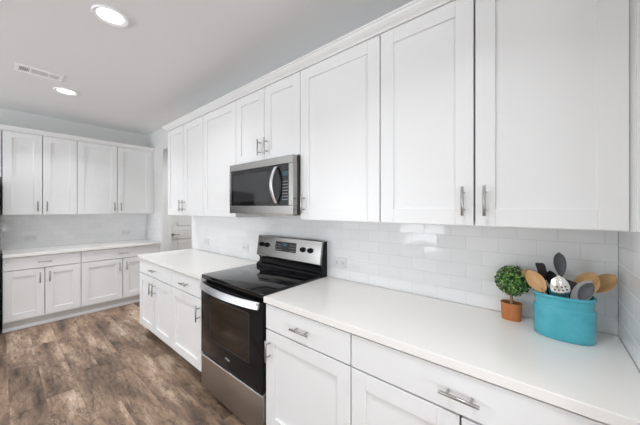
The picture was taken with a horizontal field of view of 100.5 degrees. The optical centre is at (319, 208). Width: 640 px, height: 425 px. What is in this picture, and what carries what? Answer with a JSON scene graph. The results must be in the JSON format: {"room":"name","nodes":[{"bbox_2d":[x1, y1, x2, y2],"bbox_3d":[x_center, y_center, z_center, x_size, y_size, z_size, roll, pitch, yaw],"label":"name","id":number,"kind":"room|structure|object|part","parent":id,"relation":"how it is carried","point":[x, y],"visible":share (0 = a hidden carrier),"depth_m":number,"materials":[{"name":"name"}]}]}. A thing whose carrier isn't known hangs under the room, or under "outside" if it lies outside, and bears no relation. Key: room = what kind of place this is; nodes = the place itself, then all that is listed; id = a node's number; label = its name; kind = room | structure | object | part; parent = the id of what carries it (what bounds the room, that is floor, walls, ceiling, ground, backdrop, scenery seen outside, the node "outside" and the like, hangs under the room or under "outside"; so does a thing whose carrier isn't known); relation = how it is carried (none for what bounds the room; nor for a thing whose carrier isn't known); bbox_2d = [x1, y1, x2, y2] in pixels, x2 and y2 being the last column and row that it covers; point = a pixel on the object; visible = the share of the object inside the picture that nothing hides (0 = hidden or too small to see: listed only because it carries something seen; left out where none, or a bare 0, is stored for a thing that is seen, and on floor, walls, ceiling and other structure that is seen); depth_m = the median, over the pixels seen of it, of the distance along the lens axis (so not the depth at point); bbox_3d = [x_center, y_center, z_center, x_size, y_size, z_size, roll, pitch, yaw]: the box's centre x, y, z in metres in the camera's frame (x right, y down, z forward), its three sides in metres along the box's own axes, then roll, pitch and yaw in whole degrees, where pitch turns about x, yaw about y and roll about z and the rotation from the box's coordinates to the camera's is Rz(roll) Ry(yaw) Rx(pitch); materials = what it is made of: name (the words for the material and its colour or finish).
{"room":"kitchen","nodes":[
{"label":"kitchen","id":0,"kind":"room"},
{"bbox_2d":[0,108,146,320],"bbox_3d":[-4.065,0.075,3.589,0.120,2.743,7.400,0,0,40],"label":"wall","id":1,"kind":"structure","parent":0,"point":[7,117],"depth_m":3.84,"materials":[{"name":"white paint"}]},
{"bbox_2d":[0,130,0,178],"bbox_3d":[-4.276,-0.688,2.952,0.368,0.610,0.949,0,0,40],"label":"upper cabinet","id":2,"kind":"object","parent":1,"relation":"attached to","point":[0,130],"visible":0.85,"depth_m":3.22,"materials":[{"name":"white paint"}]},
{"bbox_2d":[2,130,76,214],"bbox_3d":[-3.752,-0.457,3.583,0.368,1.072,0.679,0,0,40],"label":"upper cabinet","id":3,"kind":"object","parent":1,"relation":"attached to","point":[39,173],"visible":0.94,"depth_m":3.46,"materials":[{"name":"white paint"}]},
{"bbox_3d":[-3.757,-0.441,3.366,0.020,1.032,0.332,0,0,40],"label":"door","id":4,"kind":"part","parent":3,"relation":"part of","materials":[{"name":"white paint"}]},
{"bbox_3d":[-3.540,-0.441,3.628,0.020,1.032,0.332,0,0,40],"label":"door","id":5,"kind":"part","parent":3,"relation":"part of","materials":[{"name":"white paint"}]},
{"bbox_2d":[0,213,146,249],"bbox_3d":[-3.590,0.306,4.060,0.008,0.452,1.651,0,0,40],"label":"wall tile","id":6,"kind":"structure","parent":1,"relation":"attached to","point":[58,229],"depth_m":3.90,"materials":[{"name":"white tile"}]},
{"bbox_2d":[24,235,36,240],"bbox_3d":[-3.941,0.402,3.625,0.009,0.076,0.116,0,0,40],"label":"wall outlet","id":7,"kind":"object","parent":6,"relation":"attached to","point":[30,237],"visible":1,"depth_m":3.62,"materials":[{"name":"white plastic"}]},
{"bbox_2d":[122,230,129,234],"bbox_3d":[-3.250,0.402,4.457,0.009,0.076,0.116,0,0,40],"label":"wall outlet","id":8,"kind":"object","parent":6,"relation":"attached to","point":[125,232],"visible":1,"depth_m":4.46,"materials":[{"name":"white plastic"}]},
{"bbox_2d":[77,141,153,213],"bbox_3d":[-3.226,-0.457,4.216,0.368,1.072,0.964,0,0,40],"label":"upper cabinet","id":9,"kind":"object","parent":1,"relation":"attached to","point":[110,179],"visible":0.94,"depth_m":4.07,"materials":[{"name":"white paint"}]},
{"bbox_2d":[0,124,154,151],"bbox_3d":[-3.623,-0.988,3.482,0.058,0.055,2.599,0,0,40],"label":"trim","id":10,"kind":"structure","parent":9,"relation":"attached to","point":[2,126],"depth_m":3.68,"materials":[{"name":"white paint"}]},
{"bbox_3d":[-3.284,-0.441,3.937,0.020,1.032,0.455,0,0,40],"label":"door","id":11,"kind":"part","parent":9,"relation":"part of","materials":[{"name":"white paint"}]},
{"bbox_3d":[-2.988,-0.441,4.292,0.020,1.032,0.455,0,0,40],"label":"door","id":12,"kind":"part","parent":9,"relation":"part of","materials":[{"name":"white paint"}]},
{"bbox_2d":[171,215,191,250],"bbox_3d":[-2.556,0.422,5.248,0.082,2.030,0.760,0,0,40],"label":"door","id":13,"kind":"structure","parent":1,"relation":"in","point":[181,225],"depth_m":5.13,"materials":[{"name":"white paint"}]},
{"bbox_2d":[0,302,245,424],"bbox_3d":[-0.850,1.497,0.823,8.660,0.100,7.550,0,0,40],"label":"floor","id":14,"kind":"structure","parent":0,"point":[103,367],"depth_m":2.28,"materials":[{"name":"brown wood"}]},
{"bbox_2d":[2,251,80,329],"bbox_3d":[-3.644,1.008,3.493,0.650,0.878,0.679,0,0,40],"label":"base cabinet","id":15,"kind":"object","parent":14,"relation":"on","point":[37,288],"visible":0.92,"depth_m":3.28,"materials":[{"name":"white paint"}]},
{"bbox_3d":[-3.541,1.024,3.187,0.020,0.581,0.332,0,0,40],"label":"door","id":16,"kind":"part","parent":15,"relation":"part of","materials":[{"name":"white paint"}]},
{"bbox_3d":[-3.432,0.652,3.317,0.020,0.146,0.672,0,0,40],"label":"drawer","id":17,"kind":"part","parent":15,"relation":"part of","materials":[{"name":"white paint"}]},
{"bbox_3d":[-3.324,1.024,3.448,0.020,0.581,0.332,0,0,40],"label":"door","id":18,"kind":"part","parent":15,"relation":"part of","materials":[{"name":"white paint"}]},
{"bbox_2d":[80,244,159,311],"bbox_3d":[-3.118,1.008,4.126,0.650,0.878,0.964,0,0,40],"label":"base cabinet","id":19,"kind":"object","parent":14,"relation":"on","point":[111,276],"visible":0.73,"depth_m":3.83,"materials":[{"name":"white paint"}]},
{"bbox_2d":[2,299,139,332],"bbox_3d":[-3.171,1.429,3.727,0.018,0.036,1.644,0,0,40],"label":"trim","id":20,"kind":"structure","parent":19,"relation":"attached to","point":[137,300],"depth_m":3.51,"materials":[{"name":"white paint"}]},
{"bbox_2d":[2,239,159,258],"bbox_3d":[-3.339,0.551,3.862,0.632,0.036,1.636,0,0,40],"label":"countertop","id":21,"kind":"structure","parent":19,"relation":"on","point":[11,253],"depth_m":3.65,"materials":[{"name":"white stone"}]},
{"bbox_3d":[-3.067,1.024,3.757,0.020,0.581,0.455,0,0,40],"label":"door","id":22,"kind":"part","parent":19,"relation":"part of","materials":[{"name":"white paint"}]},
{"bbox_3d":[-2.920,0.652,3.935,0.020,0.146,0.917,0,0,40],"label":"drawer","id":23,"kind":"part","parent":19,"relation":"part of","materials":[{"name":"white paint"}]},
{"bbox_3d":[-2.772,1.024,4.113,0.020,0.581,0.455,0,0,40],"label":"door","id":24,"kind":"part","parent":19,"relation":"part of","materials":[{"name":"white paint"}]},
{"bbox_2d":[140,259,181,356],"bbox_3d":[-1.555,1.008,3.019,0.899,0.878,0.670,0,0,40],"label":"base cabinet","id":25,"kind":"object","parent":14,"relation":"on","point":[156,286],"visible":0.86,"depth_m":2.75,"materials":[{"name":"white paint"}]},
{"bbox_3d":[-1.910,1.024,2.944,0.442,0.581,0.020,0,0,40],"label":"door","id":26,"kind":"part","parent":25,"relation":"part of","materials":[{"name":"white paint"}]},
{"bbox_3d":[-1.737,0.652,2.800,0.892,0.146,0.020,0,0,40],"label":"drawer","id":27,"kind":"part","parent":25,"relation":"part of","materials":[{"name":"white paint"}]},
{"bbox_3d":[-1.564,1.024,2.656,0.442,0.581,0.020,0,0,40],"label":"door","id":28,"kind":"part","parent":25,"relation":"part of","materials":[{"name":"white paint"}]},
{"bbox_2d":[138,248,256,279],"bbox_3d":[-1.328,0.551,2.844,1.517,0.036,0.634,0,0,40],"label":"countertop","id":29,"kind":"structure","parent":25,"relation":"on","point":[192,262],"depth_m":2.69,"materials":[{"name":"white stone"}]},
{"bbox_2d":[172,270,205,372],"bbox_3d":[-0.981,1.008,2.542,0.592,0.878,0.670,0,0,40],"label":"base cabinet","id":30,"kind":"object","parent":14,"relation":"on","point":[186,292],"visible":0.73,"depth_m":2.32,"materials":[{"name":"white paint"}]},
{"bbox_3d":[-1.163,0.652,2.323,0.585,0.146,0.020,0,0,40],"label":"drawer","id":31,"kind":"part","parent":30,"relation":"part of","materials":[{"name":"white paint"}]},
{"bbox_2d":[199,235,326,424],"bbox_3d":[-0.466,0.847,2.082,0.780,1.198,0.697,0,0,40],"label":"electric range","id":32,"kind":"object","parent":14,"relation":"on","point":[233,307],"visible":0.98,"depth_m":1.90,"materials":[{"name":"black metal"}]},
{"bbox_3d":[-0.666,0.597,1.840,0.723,0.043,0.069,0,0,40],"label":"handle","id":33,"kind":"part","parent":32,"relation":"part of","materials":[{"name":"silver metal"}]},
{"bbox_3d":[-0.633,1.270,1.880,0.771,0.263,0.041,0,0,40],"label":"storage drawer","id":34,"kind":"part","parent":32,"relation":"part of","materials":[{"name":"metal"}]},
{"bbox_3d":[-0.633,0.854,1.880,0.771,0.550,0.043,0,0,40],"label":"oven door","id":35,"kind":"part","parent":32,"relation":"part of","materials":[{"name":"black glass"}]},
{"bbox_2d":[202,264,319,298],"bbox_3d":[-0.470,0.535,2.076,0.780,0.032,0.545,0,0,40],"label":"cooktop","id":36,"kind":"object","parent":32,"relation":"in","point":[258,280],"depth_m":2.01,"materials":[{"name":"black glass"}]},
{"bbox_3d":[-0.288,0.343,2.296,0.779,0.189,0.044,0,0,40],"label":"control panel","id":37,"kind":"part","parent":32,"relation":"part of","materials":[{"name":"silver metal"}]},
{"bbox_2d":[264,304,352,424],"bbox_3d":[0.093,1.008,1.651,0.614,0.878,0.670,0,0,40],"label":"base cabinet","id":38,"kind":"object","parent":14,"relation":"on","point":[308,361],"visible":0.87,"depth_m":1.42,"materials":[{"name":"white paint"}]},
{"bbox_3d":[-0.312,0.842,1.578,0.012,0.128,0.040,0,0,40],"label":"handle","id":39,"kind":"part","parent":38,"relation":"part of","materials":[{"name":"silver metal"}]},
{"bbox_3d":[-0.108,0.652,1.409,0.128,0.012,0.040,0,0,40],"label":"handle","id":40,"kind":"part","parent":38,"relation":"part of","materials":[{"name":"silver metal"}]},
{"bbox_3d":[-0.088,0.652,1.432,0.607,0.146,0.020,0,0,40],"label":"drawer","id":41,"kind":"part","parent":38,"relation":"part of","materials":[{"name":"white paint"}]},
{"bbox_2d":[352,334,608,424],"bbox_3d":[0.689,1.008,1.156,0.932,0.878,0.670,0,0,40],"label":"base cabinet","id":42,"kind":"object","parent":14,"relation":"on","point":[391,386],"visible":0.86,"depth_m":1.01,"materials":[{"name":"white paint"}]},
{"bbox_3d":[0.324,1.024,1.089,0.449,0.581,0.020,0,0,40],"label":"door","id":43,"kind":"part","parent":42,"relation":"part of","materials":[{"name":"white paint"}]},
{"bbox_2d":[264,276,639,424],"bbox_3d":[0.453,0.551,1.365,1.546,0.036,0.634,0,0,40],"label":"countertop","id":44,"kind":"structure","parent":42,"relation":"on","point":[600,381],"depth_m":1.04,"materials":[{"name":"white stone"}]},
{"bbox_2d":[494,265,531,321],"bbox_3d":[0.929,0.403,1.284,0.150,0.260,0.150,0,0,40],"label":"topiary","id":45,"kind":"object","parent":44,"relation":"on","point":[512,281],"visible":0.87,"depth_m":1.26,"materials":[{"name":"plant"}]},
{"bbox_2d":[533,287,597,345],"bbox_3d":[1.022,0.444,1.118,0.201,0.178,0.158,0,0,42],"label":"crock","id":46,"kind":"object","parent":44,"relation":"on","point":[574,321],"visible":0.89,"depth_m":1.06,"materials":[{"name":"teal ceramic"}]},
{"bbox_2d":[521,269,542,292],"bbox_3d":[0.988,0.397,1.150,0.194,0.249,0.010,0,0,40],"label":"spatula","id":47,"kind":"object","parent":46,"relation":"in","point":[523,272],"visible":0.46,"depth_m":1.20,"materials":[{"name":"brown wood"}]},
{"bbox_2d":[526,270,546,293],"bbox_3d":[0.984,0.396,1.137,0.166,0.250,0.019,0,0,37],"label":"spoon","id":48,"kind":"object","parent":46,"relation":"in","point":[534,279],"visible":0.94,"depth_m":1.17,"materials":[{"name":"brown wood"}]},
{"bbox_2d":[535,263,549,294],"bbox_3d":[1.019,0.383,1.194,0.083,0.274,0.010,0,0,42],"label":"spatula","id":49,"kind":"object","parent":46,"relation":"in","point":[541,268],"visible":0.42,"depth_m":1.20,"materials":[{"name":"black plastic"}]},
{"bbox_2d":[546,271,555,283],"bbox_3d":[1.036,0.397,1.169,0.067,0.245,0.013,0,0,43],"label":"ladle","id":50,"kind":"object","parent":46,"relation":"in","point":[550,275],"visible":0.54,"depth_m":1.18,"materials":[{"name":"black plastic"}]},
{"bbox_2d":[550,275,569,297],"bbox_3d":[0.980,0.396,1.085,0.062,0.247,0.020,0,0,22],"label":"slotted spoon","id":51,"kind":"object","parent":46,"relation":"in","point":[559,286],"visible":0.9,"depth_m":1.08,"materials":[{"name":"silver metal"}]},
{"bbox_2d":[553,252,566,276],"bbox_3d":[1.036,0.353,1.144,0.049,0.332,0.018,0,0,45],"label":"spoon","id":52,"kind":"object","parent":46,"relation":"in","point":[559,261],"visible":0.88,"depth_m":1.15,"materials":[{"name":"grey plastic"}]},
{"bbox_2d":[566,279,576,297],"bbox_3d":[1.017,0.404,1.092,0.059,0.230,0.010,0,0,36],"label":"turner","id":53,"kind":"object","parent":46,"relation":"in","point":[572,284],"visible":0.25,"depth_m":1.08,"materials":[{"name":"black plastic"}]},
{"bbox_2d":[570,281,594,299],"bbox_3d":[1.019,0.401,1.078,0.130,0.239,0.018,0,0,44],"label":"spoon","id":54,"kind":"object","parent":46,"relation":"in","point":[584,290],"visible":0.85,"depth_m":1.05,"materials":[{"name":"grey plastic"}]},
{"bbox_2d":[574,272,599,292],"bbox_3d":[1.060,0.388,1.106,0.145,0.264,0.022,0,0,44],"label":"spoon","id":55,"kind":"object","parent":46,"relation":"in","point":[587,276],"visible":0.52,"depth_m":1.08,"materials":[{"name":"brown wood"}]},
{"bbox_2d":[596,274,616,292],"bbox_3d":[1.079,0.390,1.120,0.232,0.262,0.020,0,0,40],"label":"spoon","id":56,"kind":"object","parent":46,"relation":"in","point":[608,282],"visible":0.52,"depth_m":1.06,"materials":[{"name":"brown wood"}]},
{"bbox_3d":[0.480,0.652,0.920,0.128,0.012,0.040,0,0,40],"label":"handle","id":57,"kind":"part","parent":42,"relation":"part of","materials":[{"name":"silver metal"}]},
{"bbox_3d":[0.675,1.024,0.798,0.449,0.581,0.020,0,0,40],"label":"door","id":58,"kind":"part","parent":42,"relation":"part of","materials":[{"name":"white paint"}]},
{"bbox_2d":[0,0,412,134],"bbox_3d":[-0.850,-1.346,0.823,8.660,0.100,7.550,0,0,40],"label":"ceiling","id":59,"kind":"structure","parent":0,"point":[172,59],"depth_m":2.15,"materials":[{"name":"white paint"}]},
{"bbox_2d":[14,62,63,81],"bbox_3d":[-2.667,-1.292,2.533,0.200,0.006,0.316,0,0,40],"label":"ceiling vent","id":60,"kind":"object","parent":59,"relation":"in","point":[19,67],"visible":1,"depth_m":2.52,"materials":[{"name":"white plastic"}]},
{"bbox_2d":[53,87,77,95],"bbox_3d":[-2.796,-1.288,2.928,0.200,0.013,0.200,0,0,40],"label":"recessed light","id":61,"kind":"object","parent":59,"relation":"in","point":[65,91],"visible":1,"depth_m":2.93,"materials":[{"name":"white plastic"}]},
{"bbox_2d":[91,4,128,26],"bbox_3d":[-1.406,-1.288,1.785,0.200,0.013,0.200,0,0,40],"label":"recessed light","id":62,"kind":"object","parent":59,"relation":"in","point":[108,15],"visible":1,"depth_m":1.78,"materials":[{"name":"white plastic"}]},
{"bbox_2d":[147,128,620,339],"bbox_3d":[0.194,0.075,2.081,8.360,2.743,0.120,0,0,40],"label":"wall","id":63,"kind":"structure","parent":0,"point":[158,140],"depth_m":4.30,"materials":[{"name":"white paint"}]},
{"bbox_2d":[147,213,160,241],"bbox_3d":[-2.821,0.306,4.500,0.630,0.452,0.008,0,0,40],"label":"tile","id":64,"kind":"structure","parent":63,"relation":"attached to","point":[153,219],"depth_m":4.45,"materials":[{"name":"white tile"}]},
{"bbox_2d":[168,116,202,215],"bbox_3d":[-1.459,-0.457,3.135,0.899,1.072,0.368,0,0,40],"label":"upper cabinet","id":65,"kind":"object","parent":63,"relation":"attached to","point":[185,142],"visible":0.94,"depth_m":2.98,"materials":[{"name":"white paint"}]},
{"bbox_3d":[-1.718,-0.441,3.175,0.442,1.032,0.020,0,0,40],"label":"door","id":66,"kind":"part","parent":65,"relation":"part of","materials":[{"name":"white paint"}]},
{"bbox_3d":[-1.371,-0.441,2.888,0.442,1.032,0.020,0,0,40],"label":"door","id":67,"kind":"part","parent":65,"relation":"part of","materials":[{"name":"white paint"}]},
{"bbox_2d":[203,101,264,216],"bbox_3d":[-0.870,-0.457,2.672,0.596,1.072,0.328,0,0,40],"label":"upper cabinet","id":68,"kind":"object","parent":63,"relation":"attached to","point":[219,125],"visible":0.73,"depth_m":2.55,"materials":[{"name":"white paint"}]},
{"bbox_3d":[-0.969,-0.441,2.554,0.589,1.032,0.020,0,0,40],"label":"door","id":69,"kind":"part","parent":68,"relation":"part of","materials":[{"name":"white paint"}]},
{"bbox_2d":[236,72,300,164],"bbox_3d":[-0.350,-0.684,2.215,0.787,0.618,0.368,0,0,40],"label":"upper cabinet","id":70,"kind":"object","parent":63,"relation":"attached to","point":[268,119],"visible":0.7,"depth_m":2.06,"materials":[{"name":"white paint"}]},
{"bbox_3d":[-0.588,-0.668,2.237,0.386,0.578,0.020,0,0,40],"label":"door","id":71,"kind":"part","parent":70,"relation":"part of","materials":[{"name":"white paint"}]},
{"bbox_3d":[-0.487,-0.487,2.115,0.012,0.128,0.040,0,0,40],"label":"handle","id":72,"kind":"part","parent":70,"relation":"part of","materials":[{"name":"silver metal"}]},
{"bbox_2d":[230,154,300,215],"bbox_3d":[-0.379,-0.160,2.179,0.780,0.425,0.441,0,0,40],"label":"microwave","id":73,"kind":"object","parent":70,"relation":"attached to","point":[272,186],"visible":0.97,"depth_m":1.98,"materials":[{"name":"grey metal"}]},
{"bbox_3d":[-0.513,-0.169,2.107,0.614,0.291,0.037,0,0,40],"label":"door","id":74,"kind":"part","parent":73,"relation":"part of","materials":[{"name":"black glass"}]},
{"bbox_3d":[-0.331,-0.170,1.890,0.024,0.262,0.058,0,0,40],"label":"handle","id":75,"kind":"part","parent":73,"relation":"part of","materials":[{"name":"silver metal"}]},
{"bbox_3d":[-0.238,-0.169,1.879,0.095,0.291,0.037,0,0,40],"label":"control panel","id":76,"kind":"part","parent":73,"relation":"part of","materials":[{"name":"black ceramic"}]},
{"bbox_3d":[-0.423,-0.487,2.062,0.012,0.128,0.040,0,0,40],"label":"handle","id":77,"kind":"part","parent":70,"relation":"part of","materials":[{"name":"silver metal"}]},
{"bbox_3d":[-0.284,-0.668,1.986,0.386,0.578,0.020,0,0,40],"label":"door","id":78,"kind":"part","parent":70,"relation":"part of","materials":[{"name":"white paint"}]},
{"bbox_2d":[300,35,381,222],"bbox_3d":[0.187,-0.457,1.768,0.608,1.072,0.368,0,0,40],"label":"upper cabinet","id":79,"kind":"object","parent":63,"relation":"attached to","point":[341,93],"visible":0.87,"depth_m":1.63,"materials":[{"name":"white paint"}]},
{"bbox_3d":[-0.120,-0.034,1.810,0.012,0.128,0.040,0,0,40],"label":"handle","id":80,"kind":"part","parent":79,"relation":"part of","materials":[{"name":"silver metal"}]},
{"bbox_2d":[192,215,617,334],"bbox_3d":[-0.239,0.286,2.357,3.878,0.491,0.008,0,0,40],"label":"wall tile","id":81,"kind":"structure","parent":63,"relation":"attached to","point":[459,264],"depth_m":1.57,"materials":[{"name":"white tile"}]},
{"bbox_2d":[204,238,208,244],"bbox_3d":[-1.426,0.412,3.331,0.116,0.076,0.009,0,0,40],"label":"wall outlet","id":82,"kind":"object","parent":81,"relation":"attached to","point":[206,241],"visible":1,"depth_m":3.32,"materials":[{"name":"white plastic"}]},
{"bbox_2d":[242,244,248,251],"bbox_3d":[-0.787,0.410,2.801,0.116,0.076,0.009,0,0,40],"label":"wall outlet","id":83,"kind":"object","parent":81,"relation":"attached to","point":[245,247],"visible":1,"depth_m":2.80,"materials":[{"name":"white plastic"}]},
{"bbox_2d":[334,257,345,268],"bbox_3d":[0.151,0.410,2.022,0.116,0.076,0.009,0,0,40],"label":"wall outlet","id":84,"kind":"object","parent":81,"relation":"attached to","point":[338,262],"visible":1,"depth_m":2.02,"materials":[{"name":"white plastic"}]},
{"bbox_2d":[381,0,639,232],"bbox_3d":[0.783,-0.457,1.274,0.938,1.072,0.368,0,0,40],"label":"upper cabinet","id":85,"kind":"object","parent":63,"relation":"attached to","point":[495,113],"visible":0.96,"depth_m":1.09,"materials":[{"name":"white paint"}]},
{"bbox_2d":[162,0,454,131],"bbox_3d":[-0.351,-0.988,2.210,3.878,0.055,0.376,0,0,40],"label":"trim","id":86,"kind":"structure","parent":85,"relation":"attached to","point":[414,9],"depth_m":1.66,"materials":[{"name":"white paint"}]},
{"bbox_3d":[0.511,-0.441,1.325,0.448,1.032,0.020,0,0,40],"label":"door","id":87,"kind":"part","parent":85,"relation":"part of","materials":[{"name":"white paint"}]},
{"bbox_3d":[0.635,-0.034,1.183,0.012,0.128,0.040,0,0,40],"label":"handle","id":88,"kind":"part","parent":85,"relation":"part of","materials":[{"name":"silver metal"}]},
{"bbox_3d":[0.699,-0.034,1.130,0.012,0.128,0.040,0,0,40],"label":"handle","id":89,"kind":"part","parent":85,"relation":"part of","materials":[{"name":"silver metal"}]},
{"bbox_3d":[0.862,-0.441,1.034,0.448,1.032,0.020,0,0,40],"label":"door","id":90,"kind":"part","parent":85,"relation":"part of","materials":[{"name":"white paint"}]},
{"bbox_2d":[500,299,522,321],"bbox_3d":[0.925,0.492,1.286,0.089,0.082,0.071,0,0,40],"label":"pot","id":91,"kind":"object","parent":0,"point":[511,310],"depth_m":1.26,"materials":[{"name":"ceramic"}]},
{"bbox_3d":[1.053,0.076,0.770,0.120,2.743,0.800,0,0,40],"label":"wall","id":92,"kind":"structure","parent":0,"visible":0},
{"bbox_2d":[618,232,639,369],"bbox_3d":[1.048,0.306,0.865,0.008,0.452,0.660,0,0,40],"label":"wall tile","id":93,"kind":"structure","parent":92,"relation":"attached to","point":[628,242],"depth_m":0.97,"materials":[{"name":"white tile"}]}
]}

